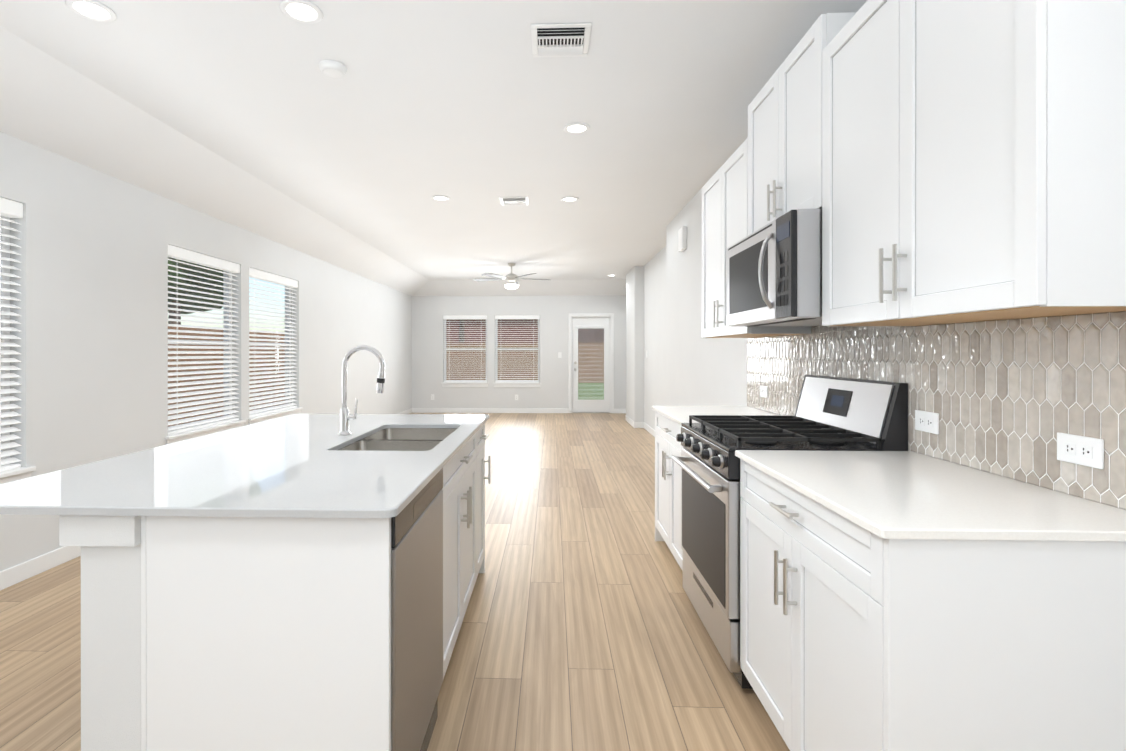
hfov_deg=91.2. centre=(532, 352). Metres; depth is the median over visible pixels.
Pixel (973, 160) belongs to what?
upper cabinet
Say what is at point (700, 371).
wall
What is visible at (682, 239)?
door chime
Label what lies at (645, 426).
baseboard
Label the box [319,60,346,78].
smoke detector
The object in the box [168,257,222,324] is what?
tree
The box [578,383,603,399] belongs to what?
lawn
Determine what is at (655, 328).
wall
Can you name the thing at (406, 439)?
sink
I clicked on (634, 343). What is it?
wall
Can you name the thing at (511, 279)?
fan
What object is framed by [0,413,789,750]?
floor
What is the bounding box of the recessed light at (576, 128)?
[563,122,589,133]
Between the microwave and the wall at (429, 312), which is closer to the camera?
the microwave
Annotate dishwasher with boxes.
[391,468,442,750]
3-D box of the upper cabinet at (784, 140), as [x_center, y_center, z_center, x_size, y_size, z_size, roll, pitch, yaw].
[1.231,-0.903,2.427,0.367,0.721,0.771,0,0,2]
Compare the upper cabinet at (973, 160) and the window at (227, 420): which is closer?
the upper cabinet at (973, 160)
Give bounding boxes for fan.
[474,263,549,289]
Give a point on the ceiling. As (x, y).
(248, 114)
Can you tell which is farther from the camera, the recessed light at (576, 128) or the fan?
the fan
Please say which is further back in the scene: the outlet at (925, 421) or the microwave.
the microwave
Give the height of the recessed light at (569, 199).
0.008 m
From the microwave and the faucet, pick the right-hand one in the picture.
the microwave
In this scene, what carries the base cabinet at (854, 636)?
on the floor
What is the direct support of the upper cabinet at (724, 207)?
attached to the wall at (700, 371)
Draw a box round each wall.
[0,131,411,570]
[411,295,625,408]
[626,266,643,421]
[644,246,665,429]
[666,144,1120,450]
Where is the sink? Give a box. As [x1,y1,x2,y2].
[338,428,456,450]
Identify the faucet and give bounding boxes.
[338,345,384,434]
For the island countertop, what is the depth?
1.61 m
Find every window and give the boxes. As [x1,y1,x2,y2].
[0,197,35,483]
[165,245,245,444]
[248,267,302,424]
[441,315,488,386]
[493,315,540,386]
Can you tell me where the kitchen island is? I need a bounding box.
[141,423,489,750]
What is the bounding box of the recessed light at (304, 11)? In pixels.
[279,0,322,23]
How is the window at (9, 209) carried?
in the wall at (92, 296)
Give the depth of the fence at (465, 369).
26.02 m
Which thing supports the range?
on the floor
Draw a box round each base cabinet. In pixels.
[652,406,781,570]
[735,450,1125,750]
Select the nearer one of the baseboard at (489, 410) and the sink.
the sink
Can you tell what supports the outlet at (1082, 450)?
attached to the tile backsplash
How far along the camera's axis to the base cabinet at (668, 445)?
3.33 m
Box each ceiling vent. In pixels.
[499,197,528,204]
[531,23,591,56]
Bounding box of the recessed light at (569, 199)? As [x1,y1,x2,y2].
[561,196,578,201]
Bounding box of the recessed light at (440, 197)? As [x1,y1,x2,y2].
[431,195,449,200]
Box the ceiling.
[0,0,866,295]
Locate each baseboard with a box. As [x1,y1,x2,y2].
[0,408,411,590]
[412,408,625,412]
[625,415,654,436]
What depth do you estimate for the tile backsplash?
1.63 m
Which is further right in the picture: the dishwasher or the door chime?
the door chime
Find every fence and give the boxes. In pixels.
[168,326,284,426]
[446,342,603,382]
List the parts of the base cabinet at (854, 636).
near base cabinet top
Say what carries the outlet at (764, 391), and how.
attached to the tile backsplash
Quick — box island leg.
[59,515,140,750]
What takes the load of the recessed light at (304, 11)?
in the ceiling
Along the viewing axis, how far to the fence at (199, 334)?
10.48 m
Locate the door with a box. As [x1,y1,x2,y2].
[568,313,613,412]
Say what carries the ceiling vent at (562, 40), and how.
in the ceiling
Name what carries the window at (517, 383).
in the wall at (429, 312)
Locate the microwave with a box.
[727,209,821,326]
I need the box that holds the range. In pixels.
[672,375,907,688]
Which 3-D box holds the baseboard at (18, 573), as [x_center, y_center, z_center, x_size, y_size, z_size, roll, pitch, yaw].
[-2.801,1.223,4.770,0.013,0.100,13.800,0,0,2]
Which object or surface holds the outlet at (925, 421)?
attached to the tile backsplash
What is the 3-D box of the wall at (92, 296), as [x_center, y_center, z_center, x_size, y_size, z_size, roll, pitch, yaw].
[-2.882,-0.127,4.771,0.150,2.800,14.100,0,0,2]
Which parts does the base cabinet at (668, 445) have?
far base cabinet top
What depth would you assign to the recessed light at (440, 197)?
5.18 m
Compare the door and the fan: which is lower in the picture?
the door
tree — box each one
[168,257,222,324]
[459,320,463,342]
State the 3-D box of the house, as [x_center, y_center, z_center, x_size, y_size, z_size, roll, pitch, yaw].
[1.062,-1.241,34.703,18.800,5.249,9.300,0,0,2]
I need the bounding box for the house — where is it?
[446,319,603,342]
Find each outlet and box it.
[760,385,767,397]
[915,410,938,433]
[1057,432,1103,468]
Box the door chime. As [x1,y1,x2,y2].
[678,226,686,251]
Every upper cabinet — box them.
[702,138,810,337]
[748,12,856,234]
[822,0,1125,326]
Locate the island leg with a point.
(110, 633)
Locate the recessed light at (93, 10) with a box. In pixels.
[65,0,116,21]
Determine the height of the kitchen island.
0.895 m
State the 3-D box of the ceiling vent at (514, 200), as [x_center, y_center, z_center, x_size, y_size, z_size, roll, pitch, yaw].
[-0.178,-1.459,5.308,0.270,0.015,0.270,0,0,2]
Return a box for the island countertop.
[0,414,488,517]
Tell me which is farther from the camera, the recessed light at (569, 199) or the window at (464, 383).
the window at (464, 383)
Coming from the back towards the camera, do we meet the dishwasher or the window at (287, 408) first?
the window at (287, 408)
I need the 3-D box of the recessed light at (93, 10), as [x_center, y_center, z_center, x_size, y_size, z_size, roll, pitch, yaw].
[-1.879,-1.459,2.344,0.174,0.008,0.174,0,0,2]
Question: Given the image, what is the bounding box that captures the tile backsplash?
[747,311,1125,509]

